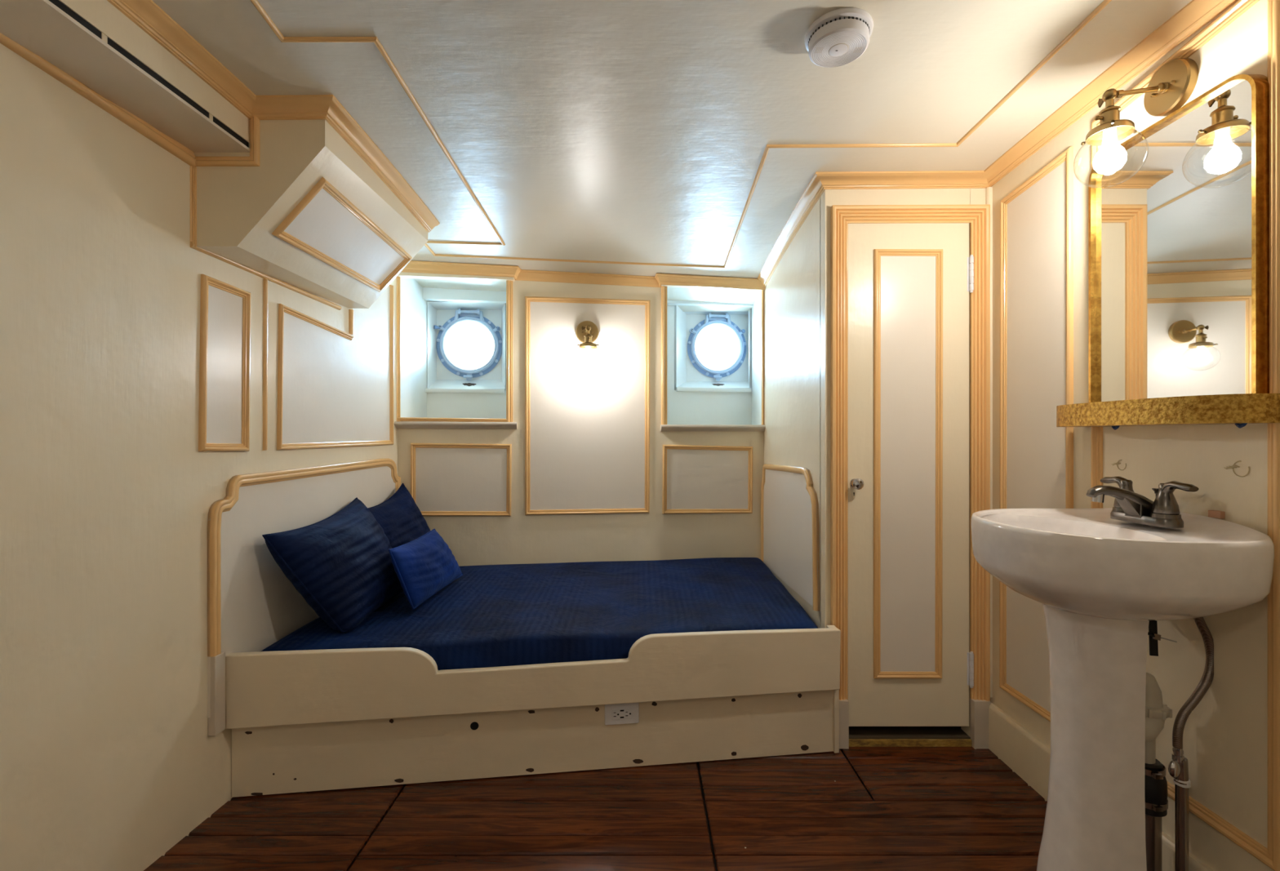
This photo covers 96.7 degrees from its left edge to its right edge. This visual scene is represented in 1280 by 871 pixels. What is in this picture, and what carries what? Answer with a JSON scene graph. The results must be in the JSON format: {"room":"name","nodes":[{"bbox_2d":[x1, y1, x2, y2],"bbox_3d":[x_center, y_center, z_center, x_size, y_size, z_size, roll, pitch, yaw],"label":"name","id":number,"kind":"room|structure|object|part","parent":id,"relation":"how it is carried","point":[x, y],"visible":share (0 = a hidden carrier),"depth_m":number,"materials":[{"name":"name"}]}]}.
{"room":"ship interior","nodes":[
{"label":"ship interior","id":0,"kind":"room"},
{"bbox_2d":[0,43,469,870],"bbox_3d":[-1.357,-0.060,1.250,0.080,2.500,5.312,0,0,3],"label":"wall","id":1,"kind":"structure","parent":0,"point":[108,758],"depth_m":1.39,"materials":[{"name":"beige paint"}]},
{"bbox_2d":[0,33,196,166],"bbox_3d":[-1.350,-0.883,0.474,0.018,0.208,2.343,0,0,3],"label":"trim","id":2,"kind":"structure","parent":1,"relation":"attached to","point":[175,148],"depth_m":1.39,"materials":[{"name":"pink paint"}]},
{"bbox_2d":[0,0,249,152],"bbox_3d":[-1.299,-1.041,0.124,0.346,0.438,3.047,0,0,0],"label":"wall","id":3,"kind":"structure","parent":1,"relation":"attached to","point":[92,42],"depth_m":1.30,"materials":[{"name":"beige paint"}]},
{"bbox_2d":[195,115,259,166],"bbox_3d":[-1.202,-0.859,1.641,0.203,0.155,0.012,0,0,0],"label":"trim","id":4,"kind":"structure","parent":3,"relation":"attached to","point":[253,160],"depth_m":1.64,"materials":[{"name":"pink paint"}]},
{"bbox_2d":[106,0,439,232],"bbox_3d":[-0.995,-0.922,0.524,0.266,0.090,3.848,0,0,0],"label":"crown molding","id":5,"kind":"structure","parent":3,"relation":"attached to","point":[146,15],"depth_m":1.60,"materials":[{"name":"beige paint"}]},
{"bbox_2d":[190,165,196,247],"bbox_3d":[-1.292,-0.663,1.642,0.018,0.233,0.010,0,0,0],"label":"trim","id":6,"kind":"structure","parent":1,"relation":"attached to","point":[193,169],"depth_m":1.64,"materials":[{"name":"pink paint"}]},
{"bbox_2d":[198,274,250,451],"bbox_3d":[-1.282,-0.215,1.764,0.014,0.526,0.195,0,0,3],"label":"wall panel","id":7,"kind":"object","parent":1,"relation":"attached to","point":[224,359],"depth_m":1.76,"materials":[{"name":"pink paint"}]},
{"bbox_3d":[-1.288,-0.214,1.764,0.002,0.485,0.180,0,0,3],"label":"panel","id":8,"kind":"part","parent":7,"relation":"part of","materials":[{"name":"grey paint"}]},
{"bbox_2d":[262,278,267,449],"bbox_3d":[-1.275,-0.245,1.938,0.010,0.584,0.019,0,0,0],"label":"trim","id":9,"kind":"structure","parent":1,"relation":"attached to","point":[265,280],"depth_m":1.93,"materials":[{"name":"pink paint"}]},
{"bbox_2d":[190,241,341,310],"bbox_3d":[-1.270,-0.544,2.006,0.010,0.036,0.738,0,0,3],"label":"trim","id":10,"kind":"structure","parent":1,"relation":"attached to","point":[262,275],"depth_m":1.95,"materials":[{"name":"pink paint"}]},
{"bbox_2d":[194,120,427,308],"bbox_3d":[-1.113,-0.905,2.047,0.403,0.710,0.800,0,0,0],"label":"soffit","id":11,"kind":"object","parent":1,"relation":"attached to","point":[239,209],"depth_m":1.68,"materials":[{"name":"white paint"}]},
{"bbox_2d":[271,177,412,292],"bbox_3d":[-1.033,-0.696,2.071,0.159,0.179,0.706,0,0,0],"label":"trim","id":12,"kind":"structure","parent":11,"relation":"attached to","point":[325,225],"depth_m":1.97,"materials":[{"name":"pink paint"}]},
{"bbox_2d":[276,284,393,449],"bbox_3d":[-1.247,-0.348,2.408,0.013,0.793,0.822,0,0,3],"label":"wall panel","id":13,"kind":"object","parent":1,"relation":"attached to","point":[335,386],"depth_m":2.35,"materials":[{"name":"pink paint"}]},
{"bbox_2d":[348,309,353,334],"bbox_3d":[-1.245,-0.494,2.458,0.013,0.106,0.026,0,0,0],"label":"trim","id":14,"kind":"structure","parent":1,"relation":"attached to","point":[350,311],"depth_m":2.45,"materials":[{"name":"pink paint"}]},
{"bbox_2d":[397,277,764,566],"bbox_3d":[-0.307,-0.035,3.483,2.174,2.450,0.941,0,0,-8],"label":"wall","id":15,"kind":"structure","parent":0,"point":[518,538],"depth_m":3.01,"materials":[{"name":"beige paint"}]},
{"bbox_2d":[396,276,400,421],"bbox_3d":[-1.223,-0.443,2.875,0.020,0.742,0.012,0,0,-8],"label":"trim","id":16,"kind":"structure","parent":15,"relation":"attached to","point":[398,278],"depth_m":2.87,"materials":[{"name":"pink paint"}]},
{"bbox_2d":[396,417,506,422],"bbox_3d":[-0.958,-0.085,2.912,0.543,0.023,0.012,0,0,-8],"label":"trim","id":17,"kind":"structure","parent":15,"relation":"attached to","point":[401,419],"depth_m":2.91,"materials":[{"name":"pink paint"}]},
{"bbox_2d":[400,277,506,418],"bbox_3d":[-0.980,-0.473,3.170,0.707,0.849,0.497,0,0,-8],"label":"window","id":18,"kind":"structure","parent":15,"relation":"in","point":[433,386],"depth_m":3.24,"materials":[{"name":"white paint"}]},
{"bbox_2d":[394,421,517,428],"bbox_3d":[-0.935,-0.057,2.902,0.601,0.034,0.037,0,0,-8],"label":"sill","id":19,"kind":"structure","parent":15,"relation":"attached to","point":[399,424],"depth_m":2.89,"materials":[{"name":"paint"}]},
{"bbox_2d":[396,271,515,281],"bbox_3d":[-0.939,-1.033,2.905,0.586,0.453,0.031,0,0,-8],"label":"board","id":20,"kind":"object","parent":15,"relation":"attached to","point":[402,274],"visible":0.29,"depth_m":2.90,"materials":[{"name":"beige wood"}]},
{"bbox_2d":[410,443,511,515],"bbox_3d":[-0.915,0.224,2.917,0.501,0.380,0.013,0,0,-8],"label":"panel","id":21,"kind":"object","parent":15,"relation":"attached to","point":[447,479],"depth_m":2.92,"materials":[{"name":"pink paint"}]},
{"bbox_2d":[506,280,512,422],"bbox_3d":[-0.676,-0.442,2.950,0.033,0.735,0.014,0,0,-8],"label":"trim","id":22,"kind":"structure","parent":15,"relation":"attached to","point":[508,283],"depth_m":2.95,"materials":[{"name":"pink paint"}]},
{"bbox_2d":[401,260,765,289],"bbox_3d":[-0.270,-0.837,2.979,1.930,0.074,0.067,0,0,-8],"label":"crown molding","id":23,"kind":"structure","parent":15,"relation":"attached to","point":[524,275],"depth_m":3.00,"materials":[{"name":"pink paint"}]},
{"bbox_2d":[524,296,649,515],"bbox_3d":[-0.272,-0.159,3.005,0.658,1.141,0.014,0,0,-8],"label":"panel","id":24,"kind":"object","parent":15,"relation":"attached to","point":[587,433],"depth_m":3.01,"materials":[{"name":"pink paint"}]},
{"bbox_2d":[573,320,602,371],"bbox_3d":[-0.266,-0.469,2.913,0.141,0.278,0.198,0,0,-8],"label":"wall sconce","id":25,"kind":"object","parent":15,"relation":"attached to","point":[587,332],"visible":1,"depth_m":2.88,"materials":[{"name":"gold metal"}]},
{"bbox_2d":[583,333,592,342],"bbox_3d":[-0.259,-0.495,2.881,0.044,0.050,0.053,0,0,-41],"label":"socket","id":26,"kind":"object","parent":25,"relation":"attached to","point":[588,337],"depth_m":2.87,"materials":[{"name":"gold metal"}]},
{"bbox_3d":[-0.262,-0.402,2.885,0.064,0.085,0.064,0,0,0],"label":"bulb","id":27,"kind":"part","parent":25,"relation":"part of","materials":[{"name":"white glass"}]},
{"bbox_2d":[661,285,666,424],"bbox_3d":[0.131,-0.433,3.061,0.032,0.748,0.014,0,0,-8],"label":"trim","id":28,"kind":"structure","parent":15,"relation":"attached to","point":[664,289],"depth_m":3.06,"materials":[{"name":"pink paint"}]},
{"bbox_2d":[662,444,752,514],"bbox_3d":[0.371,0.234,3.095,0.504,0.379,0.013,0,0,-8],"label":"panel","id":29,"kind":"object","parent":15,"relation":"attached to","point":[696,479],"depth_m":3.10,"materials":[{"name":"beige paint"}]},
{"bbox_2d":[661,284,761,290],"bbox_3d":[0.400,-1.033,3.090,0.580,0.453,0.031,0,0,-8],"label":"board","id":30,"kind":"object","parent":15,"relation":"attached to","point":[668,286],"visible":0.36,"depth_m":3.07,"materials":[{"name":"beige wood"}]},
{"bbox_2d":[660,424,765,431],"bbox_3d":[0.402,-0.045,3.087,0.584,0.035,0.037,0,0,-8],"label":"sill","id":31,"kind":"structure","parent":15,"relation":"attached to","point":[663,427],"depth_m":3.07,"materials":[{"name":"paint"}]},
{"bbox_2d":[666,286,761,425],"bbox_3d":[0.427,-0.466,3.364,0.651,0.865,0.497,0,0,-8],"label":"window","id":32,"kind":"structure","parent":15,"relation":"in","point":[697,393],"depth_m":3.45,"materials":[{"name":"white paint"}]},
{"bbox_2d":[761,289,764,425],"bbox_3d":[0.680,-0.441,3.138,0.016,0.761,0.012,0,0,-8],"label":"trim","id":33,"kind":"structure","parent":15,"relation":"attached to","point":[762,291],"depth_m":3.13,"materials":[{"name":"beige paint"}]},
{"bbox_2d":[143,726,1047,870],"bbox_3d":[-0.050,1.170,1.189,3.300,0.061,5.622,0,0,0],"label":"floor","id":34,"kind":"structure","parent":0,"point":[852,808],"depth_m":1.69,"materials":[{"name":"brown wood"}]},
{"bbox_2d":[207,458,840,797],"bbox_3d":[-0.303,0.626,2.419,2.158,1.040,1.161,0,0,-8],"label":"bed","id":35,"kind":"object","parent":34,"relation":"on","point":[304,721],"visible":0.96,"depth_m":1.90,"materials":[{"name":"beige paint"}]},
{"bbox_3d":[-1.255,0.473,2.287,0.009,0.734,1.180,0,0,3],"label":"headboard","id":36,"kind":"part","parent":35,"relation":"part of","materials":[{"name":"grey paint"}]},
{"bbox_3d":[-1.249,0.405,2.287,0.021,0.598,1.180,0,0,3],"label":"headboard moulding","id":37,"kind":"part","parent":35,"relation":"part of","materials":[{"name":"beige paint"}]},
{"bbox_3d":[-0.286,0.988,1.937,2.018,0.296,0.030,0,0,-8],"label":"panel","id":38,"kind":"part","parent":35,"relation":"part of","materials":[{"name":"beige paint"}]},
{"bbox_3d":[-0.288,0.790,1.897,2.012,0.227,0.029,0,0,-7],"label":"rail","id":39,"kind":"part","parent":35,"relation":"part of","materials":[{"name":"beige paint"}]},
{"bbox_2d":[261,557,817,670],"bbox_3d":[-0.293,0.735,2.466,2.083,0.170,1.062,0,0,-8],"label":"mattress","id":40,"kind":"object","parent":35,"relation":"on","point":[504,615],"visible":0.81,"depth_m":2.19,"materials":[{"name":"blue fabric"}]},
{"bbox_2d":[262,497,403,632],"bbox_3d":[-1.103,0.469,2.146,0.269,0.414,0.580,0,0,3],"label":"pillow","id":41,"kind":"object","parent":40,"relation":"on","point":[341,565],"visible":0.95,"depth_m":2.00,"materials":[{"name":"blue fabric"}]},
{"bbox_2d":[367,483,430,548],"bbox_3d":[-1.100,0.442,2.650,0.203,0.420,0.446,0,0,6],"label":"pillow","id":42,"kind":"object","parent":40,"relation":"on","point":[402,521],"visible":0.35,"depth_m":2.61,"materials":[{"name":"blue fabric"}]},
{"bbox_2d":[388,528,462,609],"bbox_3d":[-0.890,0.538,2.388,0.158,0.231,0.516,0,0,5],"label":"pillow","id":43,"kind":"object","parent":40,"relation":"on","point":[424,566],"visible":1,"depth_m":2.26,"materials":[{"name":"blue fabric"}]},
{"bbox_2d":[604,702,639,724],"bbox_3d":[-0.062,0.949,1.947,0.117,0.072,0.008,0,0,-8],"label":"power outlet","id":44,"kind":"object","parent":35,"relation":"attached to","point":[617,713],"visible":0.91,"depth_m":1.94,"materials":[{"name":"white plastic"}]},
{"bbox_2d":[612,707,631,719],"bbox_3d":[-0.061,0.949,1.945,0.067,0.035,0.003,0,0,-8],"label":"socket","id":45,"kind":"object","parent":44,"relation":"attached to","point":[618,713],"depth_m":1.94,"materials":[{"name":"white plastic"}]},
{"bbox_3d":[0.674,0.414,2.654,0.021,0.571,0.974,0,0,0],"label":"footboard moulding","id":46,"kind":"part","parent":35,"relation":"part of","materials":[{"name":"beige paint"}]},
{"bbox_3d":[0.680,0.414,2.654,0.009,0.571,0.974,0,0,0],"label":"footboard","id":47,"kind":"part","parent":35,"relation":"part of","materials":[{"name":"grey paint"}]},
{"bbox_2d":[848,726,970,738],"bbox_3d":[0.991,1.125,2.161,0.455,0.030,0.126,0,0,0],"label":"threshold","id":48,"kind":"object","parent":34,"relation":"on","point":[855,732],"visible":0.5,"depth_m":2.13,"materials":[{"name":"brown wood"}]},
{"bbox_2d":[848,738,971,746],"bbox_3d":[0.991,1.128,2.094,0.455,0.024,0.008,0,0,0],"label":"threshold","id":49,"kind":"object","parent":34,"relation":"on","point":[852,742],"visible":0.86,"depth_m":2.09,"materials":[{"name":"brown wood"}]},
{"bbox_2d":[970,507,1274,870],"bbox_3d":[1.063,0.660,1.350,0.454,0.960,0.524,0,0,0],"label":"pedestal sink","id":50,"kind":"object","parent":34,"relation":"on","point":[1099,580],"visible":0.98,"depth_m":1.26,"materials":[{"name":"white ceramic"}]},
{"bbox_2d":[970,507,1274,620],"bbox_3d":[1.063,0.291,1.350,0.454,0.223,0.524,0,0,0],"label":"basin","id":51,"kind":"object","parent":50,"relation":"in","point":[1081,564],"depth_m":1.16,"materials":[{"name":"white ceramic"}]},
{"bbox_2d":[1086,475,1199,528],"bbox_3d":[1.181,0.151,1.332,0.191,0.104,0.190,0,0,-42],"label":"faucet","id":52,"kind":"object","parent":50,"relation":"on","point":[1131,506],"visible":1,"depth_m":1.32,"materials":[{"name":"silver metal"}]},
{"bbox_3d":[1.188,0.142,1.410,0.053,0.086,0.094,0,0,0],"label":"handle","id":53,"kind":"part","parent":52,"relation":"part of","materials":[{"name":"silver metal"}]},
{"bbox_3d":[1.136,0.156,1.338,0.163,0.081,0.060,0,0,0],"label":"spout","id":54,"kind":"part","parent":52,"relation":"part of","materials":[{"name":"silver metal"}]},
{"bbox_3d":[1.216,0.162,1.338,0.018,0.080,0.018,0,0,0],"label":"lift rod","id":55,"kind":"part","parent":52,"relation":"part of","materials":[{"name":"silver metal"}]},
{"bbox_3d":[1.188,0.142,1.266,0.053,0.086,0.094,0,0,0],"label":"handle","id":56,"kind":"part","parent":52,"relation":"part of","materials":[{"name":"silver metal"}]},
{"bbox_2d":[1147,620,1177,656],"bbox_3d":[1.233,0.468,1.348,0.074,0.107,0.010,0,0,0],"label":"drain linkage","id":57,"kind":"object","parent":50,"relation":"attached to","point":[1153,637],"visible":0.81,"depth_m":1.35,"materials":[{"name":"black metal"}]},
{"bbox_3d":[1.242,0.479,1.346,0.054,0.018,0.003,0,0,0],"label":"rod","id":58,"kind":"part","parent":57,"relation":"part of","materials":[{"name":"silver metal"}]},
{"bbox_2d":[1144,672,1172,870],"bbox_3d":[1.192,0.844,1.361,0.132,0.590,0.097,0,0,0],"label":"drain pipe","id":59,"kind":"object","parent":34,"relation":"on","point":[1157,712],"visible":0.43,"depth_m":1.34,"materials":[{"name":"white plastic"}]},
{"bbox_2d":[151,0,1192,311],"bbox_3d":[-0.050,-1.056,1.050,3.200,0.608,4.900,0,0,0],"label":"ceiling","id":60,"kind":"structure","parent":0,"point":[615,131],"depth_m":1.62,"materials":[{"name":"paint"}]},
{"bbox_2d":[249,0,505,245],"bbox_3d":[-0.900,-0.930,1.723,0.538,0.076,1.888,0,0,0],"label":"bead","id":61,"kind":"object","parent":60,"relation":"attached to","point":[283,39],"visible":0.91,"depth_m":1.48,"materials":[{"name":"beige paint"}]},
{"bbox_2d":[424,0,1111,268],"bbox_3d":[0.364,-0.925,2.188,2.851,0.116,1.260,0,0,40],"label":"molding","id":62,"kind":"structure","parent":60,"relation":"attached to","point":[1105,2],"depth_m":1.88,"materials":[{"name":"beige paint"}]},
{"bbox_2d":[804,7,873,67],"bbox_3d":[0.478,-0.952,1.370,0.157,0.047,0.157,0,0,0],"label":"smoke detector","id":63,"kind":"object","parent":60,"relation":"attached to","point":[839,37],"visible":1,"depth_m":1.34,"materials":[{"name":"white plastic"}]},
{"bbox_2d":[764,197,820,628],"bbox_3d":[0.700,-0.035,3.030,0.030,2.450,1.741,0,0,0],"label":"wall","id":64,"kind":"structure","parent":0,"point":[792,295],"depth_m":2.49,"materials":[{"name":"beige paint"}]},
{"bbox_2d":[820,188,986,736],"bbox_3d":[0.989,-0.035,2.134,0.608,2.450,0.060,0,0,0],"label":"wall","id":65,"kind":"structure","parent":0,"point":[829,197],"depth_m":2.10,"materials":[{"name":"beige paint"}]},
{"bbox_2d":[839,698,848,748],"bbox_3d":[0.735,1.054,2.090,0.053,0.172,0.028,0,0,0],"label":"plinth block","id":66,"kind":"object","parent":65,"relation":"attached to","point":[844,704],"visible":0.57,"depth_m":2.08,"materials":[{"name":"paint"}]},
{"bbox_2d":[830,204,990,701],"bbox_3d":[0.993,0.061,2.091,0.576,1.817,0.026,0,0,0],"label":"door frame","id":67,"kind":"structure","parent":65,"relation":"attached to","point":[978,216],"depth_m":2.09,"materials":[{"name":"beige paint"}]},
{"bbox_2d":[847,222,973,726],"bbox_3d":[0.997,0.140,2.092,0.460,1.864,0.084,0,0,0],"label":"door","id":68,"kind":"structure","parent":65,"relation":"in","point":[910,663],"depth_m":2.10,"materials":[{"name":"beige wood"}]},
{"bbox_3d":[0.789,0.213,2.099,0.015,0.033,0.002,0,0,0],"label":"keyhole plate","id":69,"kind":"part","parent":68,"relation":"part of","materials":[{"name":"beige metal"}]},
{"bbox_3d":[0.791,0.173,2.075,0.041,0.041,0.050,0,0,0],"label":"knob","id":70,"kind":"part","parent":68,"relation":"part of","materials":[{"name":"silver metal"}]},
{"bbox_3d":[0.989,0.101,2.094,0.253,1.581,0.012,0,0,0],"label":"moulding frame","id":71,"kind":"part","parent":68,"relation":"part of","materials":[{"name":"beige paint"}]},
{"bbox_3d":[0.988,0.102,2.099,0.211,1.541,0.002,0,0,0],"label":"panel","id":72,"kind":"part","parent":68,"relation":"part of","materials":[{"name":"grey paint"}]},
{"bbox_2d":[969,697,990,748],"bbox_3d":[1.250,1.054,2.090,0.059,0.172,0.028,0,0,0],"label":"plinth block","id":73,"kind":"object","parent":65,"relation":"attached to","point":[979,709],"visible":1,"depth_m":2.08,"materials":[{"name":"paint"}]},
{"bbox_2d":[990,0,1274,870],"bbox_3d":[1.333,-0.060,0.600,0.080,2.500,4.000,0,0,0],"label":"wall","id":74,"kind":"structure","parent":0,"point":[1225,735],"depth_m":1.32,"materials":[{"name":"white paint"}]},
{"bbox_2d":[986,186,992,697],"bbox_3d":[1.289,0.021,2.098,0.024,1.872,0.024,0,0,0],"label":"trim","id":75,"kind":"structure","parent":74,"relation":"attached to","point":[988,190],"depth_m":2.09,"materials":[{"name":"beige wood"}]},
{"bbox_2d":[757,0,1238,290],"bbox_3d":[0.964,-0.895,0.872,0.658,0.184,4.544,0,0,0],"label":"crown molding","id":76,"kind":"structure","parent":74,"relation":"attached to","point":[1197,14],"depth_m":1.87,"materials":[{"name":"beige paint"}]},
{"bbox_2d":[999,146,1073,721],"bbox_3d":[1.286,0.016,1.864,0.013,1.761,0.334,0,0,0],"label":"wall panel","id":77,"kind":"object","parent":74,"relation":"attached to","point":[1037,217],"depth_m":1.86,"materials":[{"name":"pink paint"}]},
{"bbox_2d":[988,701,1214,870],"bbox_3d":[1.283,1.070,0.467,0.020,0.185,3.300,0,0,0],"label":"baseboard","id":78,"kind":"structure","parent":74,"relation":"attached to","point":[1026,754],"depth_m":1.88,"materials":[{"name":"white wood"}]},
{"bbox_2d":[1111,459,1126,470],"bbox_3d":[1.292,0.077,1.536,0.004,0.029,0.048,0,0,0],"label":"hook","id":79,"kind":"object","parent":74,"relation":"attached to","point":[1117,462],"visible":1,"depth_m":1.53,"materials":[{"name":"metal"}]},
{"bbox_2d":[1073,57,1198,188],"bbox_3d":[1.180,-0.755,1.377,0.226,0.296,0.141,0,0,0],"label":"wall sconce","id":80,"kind":"object","parent":74,"relation":"attached to","point":[1173,84],"visible":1,"depth_m":1.36,"materials":[{"name":"gold metal"}]},
{"bbox_2d":[1093,105,1121,131],"bbox_3d":[1.133,-0.772,1.375,0.053,0.050,0.044,0,0,-33],"label":"socket","id":81,"kind":"object","parent":80,"relation":"attached to","point":[1110,113],"depth_m":1.36,"materials":[{"name":"gold metal"}]},
{"bbox_3d":[1.137,-0.734,1.377,0.026,0.027,0.026,0,0,0],"label":"bulb","id":82,"kind":"part","parent":80,"relation":"part of","materials":[{"name":"white glass"}]},
{"bbox_3d":[1.137,-0.678,1.377,0.064,0.085,0.064,0,0,0],"label":"bulb","id":83,"kind":"part","parent":80,"relation":"part of","materials":[{"name":"white glass"}]},
{"bbox_3d":[1.137,-0.670,1.377,0.141,0.126,0.141,0,0,0],"label":"glass globe","id":84,"kind":"part","parent":80,"relation":"part of"},
{"bbox_3d":[1.204,-0.837,1.377,0.135,0.036,0.024,0,0,0],"label":"arm","id":85,"kind":"part","parent":80,"relation":"part of","materials":[{"name":"gold metal"}]},
{"bbox_2d":[1056,74,1279,430],"bbox_3d":[1.220,-0.391,1.400,0.143,0.748,0.524,0,0,0],"label":"wall mirror","id":86,"kind":"object","parent":74,"relation":"attached to","point":[1179,249],"visible":0.92,"depth_m":1.31,"materials":[{"name":"gold metal"}]},
{"bbox_2d":[1056,393,1279,426],"bbox_3d":[1.220,-0.057,1.400,0.143,0.059,0.524,0,0,0],"label":"shelf","id":87,"kind":"object","parent":86,"relation":"attached to","point":[1241,410],"depth_m":1.25,"materials":[{"name":"gold metal"}]},
{"bbox_2d":[1096,79,1251,402],"bbox_3d":[1.275,-0.420,1.380,0.004,0.680,0.424,0,0,0],"label":"mirror glass","id":88,"kind":"object","parent":86,"relation":"on","point":[1174,237],"depth_m":1.34,"materials":[{"name":"clear mirror"}]},
{"bbox_2d":[1090,0,1279,870],"bbox_3d":[1.286,-0.033,1.379,0.014,1.824,0.480,0,0,0],"label":"trim","id":89,"kind":"structure","parent":74,"relation":"attached to","point":[1270,856],"depth_m":1.16,"materials":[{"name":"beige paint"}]},
{"bbox_2d":[1168,617,1213,870],"bbox_3d":[1.248,0.760,1.289,0.112,0.758,0.030,0,0,0],"label":"supply pipe","id":90,"kind":"object","parent":74,"relation":"attached to","point":[1178,768],"visible":0.95,"depth_m":1.28,"materials":[{"name":"metal"}]},
{"bbox_3d":[1.204,0.749,1.282,0.026,0.039,0.015,0,0,0],"label":"valve handle","id":91,"kind":"part","parent":90,"relation":"part of","materials":[{"name":"silver metal"}]},
{"bbox_2d":[1173,777,1191,787],"bbox_3d":[1.229,0.783,1.290,0.029,0.016,0.029,0,0,0],"label":"washer","id":92,"kind":"object","parent":90,"relation":"in","point":[1180,782],"depth_m":1.28,"materials":[{"name":"plastic"}]},
{"bbox_2d":[1208,510,1225,518],"bbox_3d":[1.286,0.174,1.270,0.011,0.016,0.028,0,0,0],"label":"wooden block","id":93,"kind":"object","parent":74,"relation":"attached to","point":[1211,513],"visible":1,"depth_m":1.26,"materials":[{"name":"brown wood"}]},
{"bbox_2d":[1223,460,1249,476],"bbox_3d":[1.292,0.070,1.232,0.004,0.035,0.054,0,0,0],"label":"hook","id":94,"kind":"object","parent":74,"relation":"attached to","point":[1233,466],"visible":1,"depth_m":1.23,"materials":[{"name":"metal"}]}
]}

